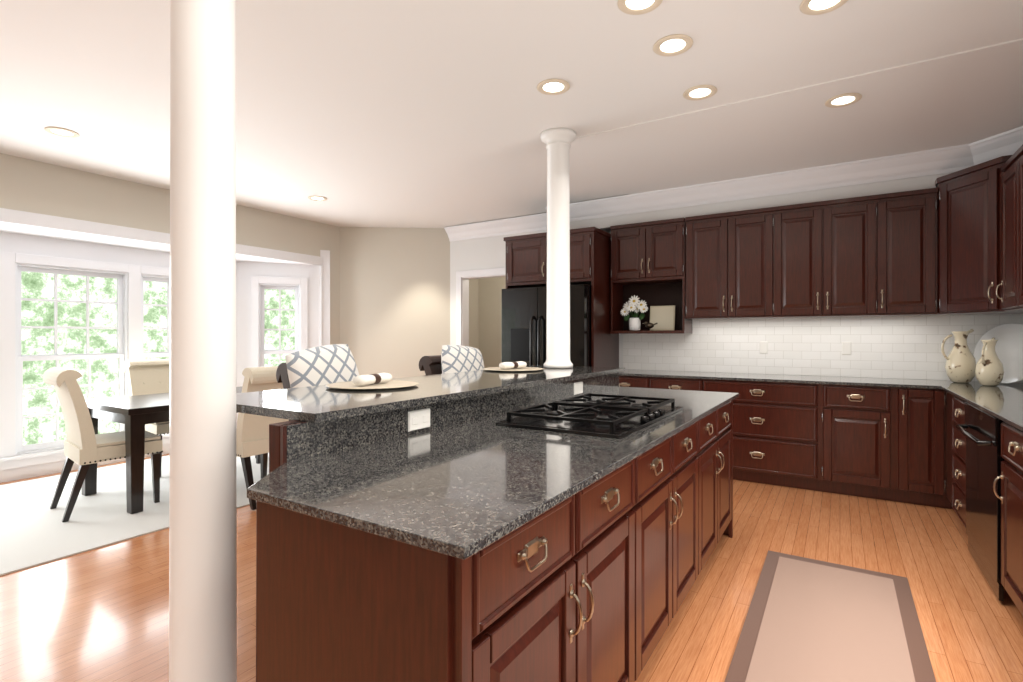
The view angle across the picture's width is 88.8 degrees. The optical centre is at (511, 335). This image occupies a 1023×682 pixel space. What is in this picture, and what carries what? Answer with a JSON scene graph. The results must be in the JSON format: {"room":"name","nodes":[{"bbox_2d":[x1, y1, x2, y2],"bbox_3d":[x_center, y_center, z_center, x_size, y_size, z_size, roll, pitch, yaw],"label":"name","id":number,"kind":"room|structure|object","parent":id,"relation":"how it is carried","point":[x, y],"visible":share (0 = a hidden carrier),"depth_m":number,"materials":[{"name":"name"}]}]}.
{"room":"kitchen","nodes":[
{"label":"kitchen","id":0,"kind":"room"},
{"bbox_2d":[0,222,329,482],"bbox_3d":[-4.004,0.085,4.908,0.797,2.390,5.096,0,0,32],"label":"wall","id":1,"kind":"structure","parent":0,"point":[14,238],"depth_m":5.52,"materials":[{"name":"white paint"}]},
{"bbox_2d":[0,251,307,469],"bbox_3d":[-4.017,0.216,4.917,0.606,1.907,4.474,0,0,32],"label":"window frames","id":2,"kind":"structure","parent":1,"relation":"in","point":[130,304],"depth_m":5.05,"materials":[{"name":"white paint"}]},
{"bbox_2d":[0,208,322,345],"bbox_3d":[-3.782,0.130,4.769,0.179,2.300,4.920,0,0,32],"label":"trim","id":3,"kind":"structure","parent":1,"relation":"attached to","point":[6,215],"depth_m":4.89,"materials":[{"name":"white paint"}]},
{"bbox_2d":[0,153,339,344],"bbox_3d":[-4.464,-0.090,3.703,0.160,2.740,7.920,0,0,32],"label":"wall","id":4,"kind":"structure","parent":0,"point":[27,185],"depth_m":4.91,"materials":[{"name":"beige paint"}]},
{"bbox_2d":[340,227,449,378],"bbox_3d":[-1.569,-0.090,7.107,1.671,2.740,0.140,0,0,-3],"label":"wall","id":5,"kind":"structure","parent":0,"point":[395,282],"depth_m":7.04,"materials":[{"name":"beige paint"}]},
{"bbox_2d":[469,277,505,367],"bbox_3d":[0.784,-0.090,7.261,4.400,2.740,1.750,0,0,32],"label":"wall","id":6,"kind":"structure","parent":0,"point":[485,294],"depth_m":8.85,"materials":[{"name":"beige paint"}]},
{"bbox_2d":[0,0,1022,227],"bbox_3d":[-1.304,-1.515,3.300,8.680,0.130,11.000,0,0,32],"label":"ceiling","id":7,"kind":"structure","parent":0,"point":[394,113],"depth_m":3.12,"materials":[{"name":"white paint"}]},
{"bbox_2d":[0,453,1022,681],"bbox_3d":[-1.304,1.310,3.300,8.680,0.060,11.000,0,0,32],"label":"floor","id":8,"kind":"structure","parent":0,"point":[101,614],"depth_m":2.56,"materials":[{"name":"brown wood"}]},
{"bbox_2d":[0,453,268,575],"bbox_3d":[-3.083,1.275,4.341,2.260,0.008,2.830,0,0,32],"label":"dining rug","id":9,"kind":"object","parent":8,"relation":"on","point":[32,534],"visible":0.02,"depth_m":3.70,"materials":[{"name":"white carpet"}]},
{"bbox_2d":[43,367,162,521],"bbox_3d":[-3.051,0.751,3.916,0.510,1.038,0.626,0,0,40],"label":"chair","id":10,"kind":"object","parent":9,"relation":"on","point":[82,446],"visible":0.77,"depth_m":3.71,"materials":[{"name":"beige fabric"}]},
{"bbox_2d":[124,359,169,476],"bbox_3d":[-3.300,0.751,5.027,0.626,1.038,0.510,0,0,32],"label":"chair","id":11,"kind":"object","parent":9,"relation":"on","point":[144,377],"visible":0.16,"depth_m":5.00,"materials":[{"name":"beige fabric"}]},
{"bbox_2d":[81,386,255,513],"bbox_3d":[-2.664,0.893,4.603,0.930,0.756,1.600,0,0,32],"label":"table","id":12,"kind":"object","parent":9,"relation":"on","point":[136,411],"visible":0.38,"depth_m":3.82,"materials":[{"name":"brown wood"}]},
{"bbox_2d":[256,455,259,463],"bbox_3d":[-2.197,0.751,5.336,0.510,1.038,0.626,0,0,32],"label":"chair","id":13,"kind":"object","parent":9,"relation":"on","point":[257,456],"visible":0.02,"depth_m":5.20,"materials":[{"name":"beige wood"}]},
{"bbox_2d":[236,366,288,509],"bbox_3d":[-1.999,0.751,4.150,0.626,1.038,0.510,0,0,32],"label":"chair","id":14,"kind":"object","parent":9,"relation":"on","point":[252,431],"visible":0.33,"depth_m":3.88,"materials":[{"name":"beige fabric"}]},
{"bbox_2d":[169,0,236,681],"bbox_3d":[-0.977,-0.089,1.659,0.246,2.739,0.246,0,0,32],"label":"column","id":15,"kind":"structure","parent":8,"relation":"on","point":[202,413],"depth_m":1.58,"materials":[{"name":"white paint"}]},
{"bbox_2d":[276,363,291,420],"bbox_3d":[-0.976,0.716,3.011,0.626,1.127,0.430,0,0,32],"label":"stool","id":16,"kind":"object","parent":8,"relation":"on","point":[282,377],"visible":0.02,"depth_m":2.96,"materials":[{"name":"brown leather"}]},
{"bbox_2d":[285,344,358,387],"bbox_3d":[-1.037,0.301,2.972,0.195,0.507,0.519,0,0,26],"label":"pillow","id":17,"kind":"object","parent":16,"relation":"on","point":[326,364],"visible":0.35,"depth_m":2.89,"materials":[{"name":"white fabric"}]},
{"bbox_2d":[419,355,441,374],"bbox_3d":[-0.338,0.716,4.027,0.626,1.127,0.430,0,0,32],"label":"stool","id":18,"kind":"object","parent":8,"relation":"on","point":[432,365],"visible":0.02,"depth_m":3.99,"materials":[{"name":"brown leather"}]},
{"bbox_2d":[441,345,483,373],"bbox_3d":[-0.363,0.297,4.036,0.200,0.458,0.473,0,0,32],"label":"pillow","id":19,"kind":"object","parent":18,"relation":"on","point":[454,358],"visible":0.48,"depth_m":3.95,"materials":[{"name":"white fabric"}]},
{"bbox_2d":[236,365,738,681],"bbox_3d":[0.060,0.756,2.537,1.502,1.052,2.920,0,0,32],"label":"kitchen island","id":20,"kind":"object","parent":8,"relation":"on","point":[465,546],"visible":1,"depth_m":1.34,"materials":[{"name":"brown wood"}]},
{"bbox_2d":[325,380,418,388],"bbox_3d":[-0.630,0.224,2.380,0.412,0.011,0.412,0,0,32],"label":"plate","id":21,"kind":"object","parent":20,"relation":"on","point":[393,383],"visible":0.88,"depth_m":2.34,"materials":[{"name":"beige"}]},
{"bbox_2d":[353,373,391,385],"bbox_3d":[-0.630,0.196,2.380,0.065,0.048,0.220,0,0,22],"label":"napkin","id":22,"kind":"object","parent":21,"relation":"on","point":[361,380],"visible":1,"depth_m":2.33,"materials":[{"name":"white"}]},
{"bbox_2d":[408,408,429,431],"bbox_3d":[-0.351,0.315,1.970,0.008,0.073,0.116,0,0,32],"label":"island outlet","id":23,"kind":"object","parent":20,"relation":"attached to","point":[418,419],"depth_m":1.97,"materials":[{"name":"white plastic"}]},
{"bbox_2d":[483,367,542,370],"bbox_3d":[0.011,0.224,3.513,0.412,0.011,0.412,0,0,32],"label":"plate","id":24,"kind":"object","parent":20,"relation":"on","point":[488,368],"visible":0.84,"depth_m":3.46,"materials":[{"name":"beige"}]},
{"bbox_2d":[499,361,526,368],"bbox_3d":[0.011,0.196,3.513,0.065,0.048,0.220,0,0,42],"label":"napkin","id":25,"kind":"object","parent":24,"relation":"on","point":[520,364],"visible":1,"depth_m":3.48,"materials":[{"name":"white fabric"}]},
{"bbox_2d":[540,128,575,367],"bbox_3d":[0.339,-0.616,3.791,0.262,1.687,0.262,0,0,32],"label":"column","id":26,"kind":"structure","parent":20,"relation":"on","point":[558,140],"depth_m":3.72,"materials":[{"name":"white paint"}]},
{"bbox_2d":[574,381,582,394],"bbox_3d":[0.403,0.315,3.170,0.008,0.073,0.114,0,0,32],"label":"island outlet","id":27,"kind":"object","parent":20,"relation":"attached to","point":[578,386],"depth_m":3.17,"materials":[{"name":"white plastic"}]},
{"bbox_2d":[502,284,590,366],"bbox_3d":[0.506,0.379,5.686,0.975,1.778,0.913,0,0,32],"label":"fridge","id":28,"kind":"object","parent":8,"relation":"on","point":[524,310],"visible":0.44,"depth_m":5.39,"materials":[{"name":"black metal"}]},
{"bbox_2d":[619,376,1022,615],"bbox_3d":[0.377,0.834,1.324,3.330,0.892,8.448,0,0,32],"label":"base cabinet","id":29,"kind":"object","parent":8,"relation":"on","point":[897,444],"visible":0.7,"depth_m":4.08,"materials":[{"name":"brown wood"}]},
{"bbox_2d":[619,369,1022,430],"bbox_3d":[0.371,0.376,1.328,3.334,0.022,8.444,0,0,32],"label":"countertop","id":30,"kind":"structure","parent":29,"relation":"on","point":[1004,402],"depth_m":4.02,"materials":[{"name":"stone"}]},
{"bbox_2d":[496,393,682,438],"bbox_3d":[0.396,0.338,2.367,0.531,0.052,0.890,0,0,32],"label":"cooktop","id":31,"kind":"object","parent":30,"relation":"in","point":[608,417],"visible":1,"depth_m":2.18,"materials":[{"name":"black"}]},
{"bbox_2d":[941,329,975,382],"bbox_3d":[3.512,0.154,4.088,0.191,0.420,0.193,0,0,-33],"label":"pitcher vase","id":32,"kind":"object","parent":30,"relation":"on","point":[960,366],"visible":1,"depth_m":4.04,"materials":[{"name":"ceramic"}]},
{"bbox_2d":[975,338,1003,385],"bbox_3d":[3.510,0.188,3.839,0.161,0.353,0.161,0,0,17],"label":"pitcher vase","id":33,"kind":"object","parent":30,"relation":"on","point":[989,371],"visible":1,"depth_m":3.80,"materials":[{"name":"ceramic"}]},
{"bbox_2d":[974,323,1022,383],"bbox_3d":[3.756,0.130,3.957,0.102,0.458,0.468,0,0,-12],"label":"platter","id":34,"kind":"object","parent":30,"relation":"on","point":[1009,345],"visible":0.59,"depth_m":3.96,"materials":[{"name":"white ceramic"}]},
{"bbox_2d":[956,402,1003,601],"bbox_3d":[2.483,0.826,2.801,0.093,0.869,0.725,0,0,32],"label":"dishwasher","id":35,"kind":"object","parent":29,"relation":"in","point":[982,433],"visible":0.91,"depth_m":2.70,"materials":[{"name":"black metal"}]},
{"bbox_2d":[725,550,935,681],"bbox_3d":[1.036,1.276,1.705,0.660,0.008,2.890,0,0,32],"label":"runner rug","id":36,"kind":"object","parent":8,"relation":"on","point":[807,619],"visible":1,"depth_m":2.27,"materials":[{"name":"beige carpet"}]},
{"bbox_2d":[450,230,978,381],"bbox_3d":[1.700,-0.090,5.570,5.890,2.740,0.140,0,0,32],"label":"wall","id":37,"kind":"structure","parent":0,"point":[485,252],"depth_m":6.85,"materials":[{"name":"white paint"}]},
{"bbox_2d":[456,267,505,345],"bbox_3d":[-0.219,0.207,6.764,1.140,2.151,0.160,0,0,32],"label":"door frame","id":38,"kind":"structure","parent":37,"relation":"attached to","point":[462,277],"depth_m":6.97,"materials":[{"name":"white paint"}]},
{"bbox_2d":[444,126,1022,240],"bbox_3d":[-0.715,-1.364,1.838,5.773,0.170,8.748,0,0,32],"label":"crown molding","id":39,"kind":"structure","parent":37,"relation":"attached to","point":[951,159],"depth_m":4.68,"materials":[{"name":"white paint"}]},
{"bbox_2d":[504,145,1022,367],"bbox_3d":[1.535,0.025,4.189,4.411,2.510,2.366,0,0,32],"label":"upper cabinet","id":40,"kind":"object","parent":37,"relation":"attached to","point":[954,247],"visible":0.95,"depth_m":4.52,"materials":[{"name":"brown wood"}]},
{"bbox_2d":[620,295,647,330],"bbox_3d":[1.292,-0.245,5.495,0.311,0.378,0.143,0,0,24],"label":"flower vase","id":41,"kind":"object","parent":40,"relation":"on","point":[633,304],"visible":1,"depth_m":5.47,"materials":[{"name":"white ceramic"}]},
{"bbox_2d":[642,322,657,329],"bbox_3d":[1.422,-0.103,5.366,0.158,0.092,0.056,0,0,32],"label":"bird figurine","id":42,"kind":"object","parent":40,"relation":"on","point":[648,325],"visible":1,"depth_m":5.35,"materials":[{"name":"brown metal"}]},
{"bbox_2d":[649,305,675,330],"bbox_3d":[1.575,-0.185,5.456,0.260,0.260,0.060,0,0,32],"label":"tile","id":43,"kind":"structure","parent":40,"relation":"on","point":[664,316],"depth_m":5.44,"materials":[{"name":"beige tile"}]},
{"bbox_2d":[570,173,949,231],"bbox_3d":[0.033,-1.307,1.368,3.960,0.284,8.748,0,0,32],"label":"wall","id":44,"kind":"structure","parent":0,"point":[924,182],"depth_m":4.78,"materials":[{"name":"white paint"}]},
{"label":"outside","id":45,"kind":"structure","parent":0,"visible":0},
{"bbox_2d":[21,271,294,444],"bbox_3d":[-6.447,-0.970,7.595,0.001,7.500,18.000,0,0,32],"label":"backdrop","id":46,"kind":"structure","parent":45,"point":[34,341],"depth_m":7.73,"materials":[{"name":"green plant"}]},
{"bbox_3d":[1.768,-0.090,0.276,0.140,2.740,8.750,0,0,32],"label":"wall","id":47,"kind":"structure","parent":0,"visible":0},
{"bbox_2d":[623,314,1022,382],"bbox_3d":[0.387,0.087,1.321,3.310,0.554,8.450,0,0,32],"label":"tile backsplash","id":48,"kind":"structure","parent":47,"relation":"attached to","point":[898,347],"depth_m":4.79,"materials":[{"name":"white tile"}]}
]}

